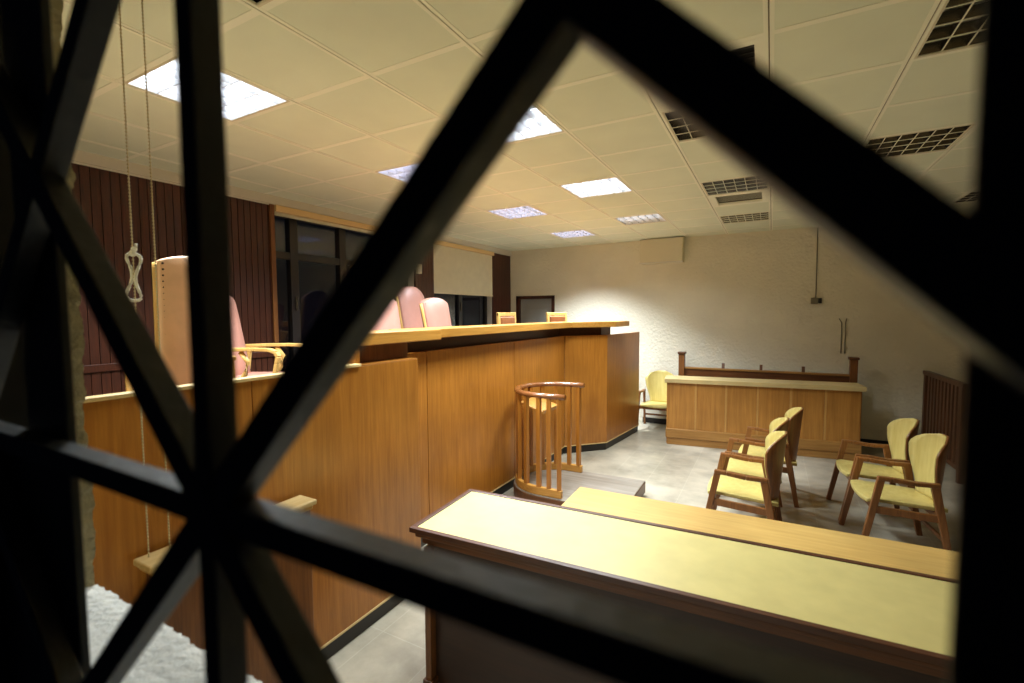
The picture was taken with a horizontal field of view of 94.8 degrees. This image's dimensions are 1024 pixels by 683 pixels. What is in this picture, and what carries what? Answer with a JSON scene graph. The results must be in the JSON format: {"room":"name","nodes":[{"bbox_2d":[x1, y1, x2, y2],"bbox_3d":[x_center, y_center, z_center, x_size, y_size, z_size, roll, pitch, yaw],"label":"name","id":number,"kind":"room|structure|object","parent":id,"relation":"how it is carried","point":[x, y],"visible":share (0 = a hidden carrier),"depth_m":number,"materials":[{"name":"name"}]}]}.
{"room":"courtroom","nodes":[
{"label":"courtroom","id":0,"kind":"room"},
{"bbox_2d":[50,0,95,587],"bbox_3d":[-0.082,0.260,0.434,8.950,3.230,0.250,2,4,29],"label":"wall","id":1,"kind":"structure","parent":0,"point":[56,6],"depth_m":1.03,"materials":[{"name":"grey paint"}]},
{"bbox_2d":[86,584,261,682],"bbox_3d":[-0.216,1.220,0.568,1.768,1.301,0.252,2,4,29],"label":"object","id":2,"kind":"structure","parent":1,"relation":"attached to","point":[170,657],"depth_m":0.85,"materials":[{"name":"white fabric"}]},
{"bbox_2d":[0,0,1023,682],"bbox_3d":[-0.248,-0.197,0.439,1.763,1.535,0.210,2,4,29],"label":"window grille","id":3,"kind":"object","parent":1,"relation":"in","point":[961,268],"visible":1,"depth_m":0.24,"materials":[{"name":"black metal"}]},
{"bbox_2d":[72,163,510,396],"bbox_3d":[-2.050,-0.003,5.939,0.220,3.130,8.000,2,4,29],"label":"wall","id":4,"kind":"structure","parent":0,"point":[102,195],"depth_m":3.97,"materials":[{"name":"brown wood"}]},
{"bbox_2d":[83,352,273,372],"bbox_3d":[-3.105,0.196,3.782,0.022,0.060,2.690,2,4,29],"label":"trim","id":5,"kind":"structure","parent":4,"relation":"attached to","point":[110,366],"depth_m":3.67,"materials":[{"name":"brown wood"}]},
{"bbox_2d":[269,204,278,361],"bbox_3d":[-2.469,0.104,4.935,0.020,3.040,0.050,2,4,29],"label":"trim","id":6,"kind":"structure","parent":4,"relation":"attached to","point":[271,206],"depth_m":4.88,"materials":[{"name":"brown wood"}]},
{"bbox_2d":[72,150,511,255],"bbox_3d":[-1.892,-1.520,5.899,0.025,0.100,7.750,2,4,29],"label":"trim","id":7,"kind":"structure","parent":4,"relation":"attached to","point":[80,157],"depth_m":4.55,"materials":[{"name":"beige paint"}]},
{"bbox_2d":[274,215,368,371],"bbox_3d":[-2.067,-0.551,5.965,0.100,1.820,2.194,2,4,29],"label":"window","id":8,"kind":"structure","parent":4,"relation":"in","point":[311,258],"depth_m":5.41,"materials":[{"name":"black glass"}]},
{"bbox_2d":[274,205,373,233],"bbox_3d":[-1.954,-1.427,5.848,0.110,0.097,2.200,2,4,29],"label":"roller blind","id":9,"kind":"object","parent":8,"relation":"attached to","point":[282,211],"visible":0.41,"depth_m":5.36,"materials":[{"name":"brown"}]},
{"bbox_2d":[408,277,491,324],"bbox_3d":[-1.516,-0.610,6.904,0.185,1.820,4.392,2,4,29],"label":"trim","id":10,"kind":"structure","parent":4,"relation":"attached to","point":[489,298],"depth_m":8.80,"materials":[{"name":"beige paint"}]},
{"bbox_2d":[434,293,486,325],"bbox_3d":[-0.903,-0.683,8.071,0.100,1.820,1.734,2,4,29],"label":"window","id":11,"kind":"structure","parent":4,"relation":"in","point":[465,310],"depth_m":8.28,"materials":[{"name":"black glass"}]},
{"bbox_2d":[433,241,493,296],"bbox_3d":[-0.781,-1.196,7.972,0.085,0.815,1.750,2,4,29],"label":"roller blind","id":12,"kind":"object","parent":4,"relation":"attached to","point":[458,269],"visible":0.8,"depth_m":7.87,"materials":[{"name":"fabric"}]},
{"bbox_2d":[60,0,978,250],"bbox_3d":[1.847,-1.565,3.744,9.050,0.202,8.100,2,4,29],"label":"ceiling","id":13,"kind":"structure","parent":0,"point":[367,84],"depth_m":2.78,"materials":[{"name":"tile"}]},
{"bbox_2d":[119,7,149,556],"bbox_3d":[-1.365,-0.256,1.697,0.056,2.132,0.025,-2,4,-30],"label":"pull cord","id":14,"kind":"object","parent":13,"relation":"hanging from","point":[133,276],"visible":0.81,"depth_m":1.69,"materials":[{"name":"beige fabric"}]},
{"bbox_2d":[141,0,170,544],"bbox_3d":[-1.331,-0.260,1.758,0.007,2.132,0.007,0,3,6],"label":"pull cord","id":15,"kind":"object","parent":13,"relation":"hanging from","point":[142,7],"visible":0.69,"depth_m":1.74,"materials":[{"name":"beige fabric"}]},
{"bbox_2d":[124,56,289,121],"bbox_3d":[-1.664,-1.436,2.591,0.566,0.129,0.582,2,4,29],"label":"ceiling light","id":16,"kind":"object","parent":13,"relation":"attached to","point":[242,99],"visible":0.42,"depth_m":2.61,"materials":[{"name":"beige paint"}]},
{"bbox_2d":[247,0,272,7],"bbox_3d":[-0.903,-1.375,1.488,0.566,0.129,0.582,2,4,29],"label":"ceiling light","id":17,"kind":"object","parent":13,"relation":"attached to","point":[258,3],"visible":1,"depth_m":1.85,"materials":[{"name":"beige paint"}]},
{"bbox_2d":[376,164,412,181],"bbox_3d":[-0.794,-1.534,4.165,0.566,0.129,0.582,2,4,29],"label":"ceiling light","id":18,"kind":"object","parent":13,"relation":"attached to","point":[398,173],"visible":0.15,"depth_m":4.11,"materials":[{"name":"beige paint"}]},
{"bbox_2d":[487,206,548,218],"bbox_3d":[0.075,-1.633,5.738,0.566,0.129,0.582,2,4,29],"label":"ceiling light","id":19,"kind":"object","parent":13,"relation":"attached to","point":[522,211],"visible":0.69,"depth_m":5.77,"materials":[{"name":"beige paint"}]},
{"bbox_2d":[511,107,563,141],"bbox_3d":[-0.033,-1.474,3.061,0.566,0.129,0.582,2,4,29],"label":"ceiling light","id":20,"kind":"object","parent":13,"relation":"attached to","point":[538,124],"visible":0.18,"depth_m":3.17,"materials":[{"name":"beige paint"}]},
{"bbox_2d":[549,230,594,237],"bbox_3d":[0.944,-1.732,7.311,0.566,0.129,0.582,2,4,29],"label":"ceiling light","id":21,"kind":"object","parent":13,"relation":"attached to","point":[577,233],"visible":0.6,"depth_m":7.36,"materials":[{"name":"beige paint"}]},
{"bbox_2d":[559,177,631,197],"bbox_3d":[0.836,-1.573,4.634,0.566,0.129,0.582,2,4,29],"label":"ceiling light","id":22,"kind":"object","parent":13,"relation":"attached to","point":[613,185],"visible":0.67,"depth_m":4.66,"materials":[{"name":"beige paint"}]},
{"bbox_2d":[614,213,666,224],"bbox_3d":[1.705,-1.671,6.207,0.566,0.129,0.582,2,4,29],"label":"ceiling light","id":23,"kind":"object","parent":13,"relation":"attached to","point":[650,218],"visible":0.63,"depth_m":6.25,"materials":[{"name":"beige paint"}]},
{"bbox_2d":[662,112,700,141],"bbox_3d":[1.307,-1.479,3.007,0.566,0.129,0.582,2,4,29],"label":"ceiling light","id":24,"kind":"object","parent":13,"relation":"attached to","point":[679,130],"visible":0.17,"depth_m":3.23,"materials":[{"name":"beige paint"}]},
{"bbox_2d":[656,37,764,110],"bbox_3d":[1.018,-1.424,2.484,0.566,0.083,0.566,2,4,29],"label":"ceiling vent","id":25,"kind":"object","parent":13,"relation":"in","point":[755,48],"visible":0.2,"depth_m":2.23,"materials":[{"name":"beige"}]},
{"bbox_2d":[701,177,764,195],"bbox_3d":[2.176,-1.578,4.580,0.566,0.129,0.582,2,4,29],"label":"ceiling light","id":26,"kind":"object","parent":13,"relation":"attached to","point":[744,184],"visible":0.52,"depth_m":4.65,"materials":[{"name":"beige paint"}]},
{"bbox_2d":[709,190,768,206],"bbox_3d":[2.466,-1.589,5.105,0.566,0.083,0.566,2,4,29],"label":"ceiling vent","id":27,"kind":"object","parent":13,"relation":"in","point":[763,194],"visible":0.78,"depth_m":5.20,"materials":[{"name":"beige metal"}]},
{"bbox_2d":[720,212,769,223],"bbox_3d":[3.046,-1.676,6.153,0.566,0.129,0.582,2,4,29],"label":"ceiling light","id":28,"kind":"object","parent":13,"relation":"attached to","point":[761,216],"visible":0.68,"depth_m":6.20,"materials":[{"name":"beige paint"}]},
{"bbox_2d":[869,124,974,156],"bbox_3d":[2.938,-1.517,3.477,0.566,0.129,0.582,2,4,29],"label":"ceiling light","id":29,"kind":"object","parent":13,"relation":"attached to","point":[942,139],"visible":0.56,"depth_m":3.45,"materials":[{"name":"beige paint"}]},
{"bbox_2d":[914,0,980,58],"bbox_3d":[2.068,-1.419,1.903,0.566,0.129,0.582,2,4,29],"label":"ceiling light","id":30,"kind":"object","parent":13,"relation":"attached to","point":[956,26],"visible":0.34,"depth_m":2.10,"materials":[{"name":"beige paint"}]},
{"bbox_2d":[957,192,971,202],"bbox_3d":[5.147,-1.621,4.995,0.566,0.129,0.582,2,4,29],"label":"ceiling light","id":31,"kind":"object","parent":13,"relation":"attached to","point":[967,198],"visible":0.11,"depth_m":5.21,"materials":[{"name":"beige paint"}]},
{"bbox_2d":[329,422,956,682],"bbox_3d":[1.824,1.707,3.962,9.150,0.100,8.100,2,4,29],"label":"floor","id":32,"kind":"structure","parent":0,"point":[392,649],"depth_m":4.69,"materials":[{"name":"stone"}]},
{"bbox_2d":[133,495,316,682],"bbox_3d":[-1.177,1.288,2.053,0.127,1.000,0.710,2,4,29],"label":"desk","id":33,"kind":"object","parent":32,"relation":"on","point":[186,618],"visible":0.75,"depth_m":2.07,"materials":[{"name":"brown wood"}]},
{"bbox_2d":[83,321,639,658],"bbox_3d":[-0.015,0.734,4.609,0.840,1.790,7.050,2,4,29],"label":"bench","id":34,"kind":"object","parent":32,"relation":"on","point":[420,419],"visible":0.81,"depth_m":3.07,"materials":[{"name":"brown wood"}]},
{"bbox_2d":[364,329,440,345],"bbox_3d":[-0.844,-0.034,3.151,0.320,0.075,0.795,2,4,29],"label":"countertop","id":35,"kind":"structure","parent":34,"relation":"on","point":[379,337],"depth_m":3.08,"materials":[{"name":"brown wood"}]},
{"bbox_2d":[389,321,628,337],"bbox_3d":[0.220,-0.166,5.347,0.728,0.073,4.105,2,4,37],"label":"countertop","id":36,"kind":"structure","parent":34,"relation":"on","point":[451,331],"depth_m":4.86,"materials":[{"name":"brown wood"}]},
{"bbox_2d":[513,382,645,504],"bbox_3d":[0.622,1.043,4.779,1.253,1.146,0.896,2,4,29],"label":"stand","id":37,"kind":"object","parent":32,"relation":"on","point":[550,482],"visible":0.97,"depth_m":4.75,"materials":[{"name":"brown wood"}]},
{"bbox_2d":[639,370,672,423],"bbox_3d":[2.387,0.968,7.695,0.580,0.933,0.627,2,4,29],"label":"wooden armchair","id":38,"kind":"object","parent":32,"relation":"on","point":[656,386],"visible":0.55,"depth_m":7.92,"materials":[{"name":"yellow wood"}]},
{"bbox_2d":[409,489,951,682],"bbox_3d":[0.932,1.366,2.012,2.950,0.824,0.588,1,4,26],"label":"table","id":39,"kind":"object","parent":32,"relation":"on","point":[873,622],"visible":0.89,"depth_m":1.98,"materials":[{"name":"yellow laminate"}]},
{"bbox_2d":[706,431,787,520],"bbox_3d":[1.945,1.192,3.961,0.627,0.933,0.580,2,4,29],"label":"wooden armchair","id":40,"kind":"object","parent":32,"relation":"on","point":[765,490],"visible":0.9,"depth_m":3.77,"materials":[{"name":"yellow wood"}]},
{"bbox_2d":[713,417,789,521],"bbox_3d":[2.253,1.161,4.457,0.627,0.933,0.580,2,4,29],"label":"wooden armchair","id":41,"kind":"object","parent":32,"relation":"on","point":[779,424],"visible":0.29,"depth_m":4.45,"materials":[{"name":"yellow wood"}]},
{"bbox_2d":[561,487,952,578],"bbox_3d":[1.483,1.378,2.364,2.550,0.750,0.445,1,4,28],"label":"bench","id":42,"kind":"object","parent":32,"relation":"on","point":[883,552],"visible":0.31,"depth_m":2.47,"materials":[{"name":"orange wood"}]},
{"bbox_2d":[665,375,866,460],"bbox_3d":[3.375,1.016,6.503,2.400,0.960,0.390,1,4,22],"label":"wooden desk","id":43,"kind":"object","parent":32,"relation":"on","point":[701,411],"visible":0.82,"depth_m":6.36,"materials":[{"name":"brown wood"}]},
{"bbox_2d":[678,351,859,382],"bbox_3d":[3.669,0.832,6.958,2.380,1.270,0.415,2,4,29],"label":"bench","id":44,"kind":"object","parent":32,"relation":"on","point":[852,377],"visible":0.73,"depth_m":7.00,"materials":[{"name":"brown wood"}]},
{"bbox_2d":[738,407,803,507],"bbox_3d":[2.671,1.131,4.923,0.627,0.933,0.580,2,4,29],"label":"wooden armchair","id":45,"kind":"object","parent":32,"relation":"on","point":[795,414],"visible":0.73,"depth_m":4.67,"materials":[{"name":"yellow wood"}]},
{"bbox_2d":[826,418,919,527],"bbox_3d":[3.360,1.159,4.373,0.627,0.933,0.580,1,4,24],"label":"wooden armchair","id":46,"kind":"object","parent":32,"relation":"on","point":[900,431],"visible":0.54,"depth_m":4.41,"materials":[{"name":"brown wood"}]},
{"bbox_2d":[838,434,951,550],"bbox_3d":[3.110,1.194,3.816,0.627,0.933,0.580,1,4,22],"label":"wooden armchair","id":47,"kind":"object","parent":32,"relation":"on","point":[928,453],"visible":0.97,"depth_m":3.74,"materials":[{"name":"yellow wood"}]},
{"bbox_2d":[921,370,961,482],"bbox_3d":[5.216,0.977,5.704,0.070,1.110,1.340,1,4,27],"label":"wooden railing","id":48,"kind":"object","parent":32,"relation":"on","point":[941,405],"visible":0.58,"depth_m":5.63,"materials":[{"name":"brown wood"}]},
{"bbox_3d":[-0.989,1.113,4.996,2.500,1.000,6.745,2,4,29],"label":"platform","id":49,"kind":"object","parent":32,"relation":"on","visible":0},
{"bbox_2d":[125,256,236,391],"bbox_3d":[-1.842,0.158,2.628,0.640,1.202,0.415,3,5,42],"label":"armchair","id":50,"kind":"object","parent":49,"relation":"on","point":[171,271],"visible":0.27,"depth_m":2.35,"materials":[{"name":"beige leather"}]},
{"bbox_2d":[232,298,298,377],"bbox_3d":[-1.908,0.168,3.475,0.640,1.082,0.545,0,3,0],"label":"armchair","id":51,"kind":"object","parent":49,"relation":"on","point":[243,352],"visible":0.31,"depth_m":3.52,"materials":[{"name":"pink leather"}]},
{"bbox_2d":[376,302,400,329],"bbox_3d":[-1.017,0.110,4.356,0.640,1.082,0.545,2,4,29],"label":"armchair","id":52,"kind":"object","parent":49,"relation":"on","point":[391,320],"visible":0.15,"depth_m":4.46,"materials":[{"name":"pink leather"}]},
{"bbox_2d":[396,286,423,328],"bbox_3d":[-1.001,-0.046,5.642,0.640,1.242,0.575,2,4,29],"label":"armchair","id":53,"kind":"object","parent":49,"relation":"on","point":[408,301],"visible":0.16,"depth_m":5.61,"materials":[{"name":"pink leather"}]},
{"bbox_2d":[419,298,451,327],"bbox_3d":[-0.616,0.065,5.082,0.640,1.082,0.545,2,4,29],"label":"armchair","id":54,"kind":"object","parent":49,"relation":"on","point":[435,312],"visible":0.34,"depth_m":5.06,"materials":[{"name":"pink leather"}]},
{"bbox_2d":[496,312,515,323],"bbox_3d":[0.123,0.083,6.070,0.478,0.916,0.470,2,4,29],"label":"chair","id":55,"kind":"object","parent":49,"relation":"on","point":[500,320],"visible":0.23,"depth_m":6.09,"materials":[{"name":"brown wood"}]},
{"bbox_2d":[546,312,566,321],"bbox_3d":[0.853,0.010,7.225,0.470,0.916,0.478,-4,5,-44],"label":"chair","id":56,"kind":"object","parent":49,"relation":"on","point":[550,316],"visible":0.25,"depth_m":7.32,"materials":[{"name":"brown wood"}]},
{"bbox_2d":[510,227,963,440],"bbox_3d":[3.757,-0.200,7.380,9.150,3.280,0.150,2,4,29],"label":"wall","id":57,"kind":"structure","parent":0,"point":[736,300],"depth_m":7.24,"materials":[{"name":"beige paint"}]},
{"bbox_2d":[516,295,554,323],"bbox_3d":[0.480,0.234,9.195,0.820,2.240,0.150,2,4,29],"label":"door","id":58,"kind":"structure","parent":57,"relation":"in","point":[529,309],"depth_m":9.16,"materials":[{"name":"grey paint"}]},
{"bbox_2d":[639,237,684,264],"bbox_3d":[2.485,-1.497,7.798,0.690,0.395,0.206,2,4,29],"label":"box","id":59,"kind":"object","parent":57,"relation":"attached to","point":[661,250],"visible":1,"depth_m":7.71,"materials":[{"name":"beige paint"}]},
{"bbox_2d":[646,417,888,444],"bbox_3d":[4.963,1.429,6.723,6.130,0.090,0.012,2,4,29],"label":"baseboard","id":60,"kind":"structure","parent":57,"relation":"attached to","point":[648,419],"depth_m":8.02,"materials":[{"name":"black wood"}]},
{"bbox_2d":[811,231,821,303],"bbox_3d":[4.439,-1.102,6.838,0.135,1.105,0.040,2,4,29],"label":"switch box","id":61,"kind":"object","parent":57,"relation":"attached to","point":[815,300],"visible":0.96,"depth_m":6.85,"materials":[{"name":"brown"}]},
{"bbox_2d":[839,318,846,352],"bbox_3d":[4.738,-0.080,6.749,0.102,0.503,0.014,2,4,29],"label":"cable","id":62,"kind":"object","parent":57,"relation":"attached to","point":[839,318],"visible":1,"depth_m":6.74,"materials":[{"name":"brown plastic"}]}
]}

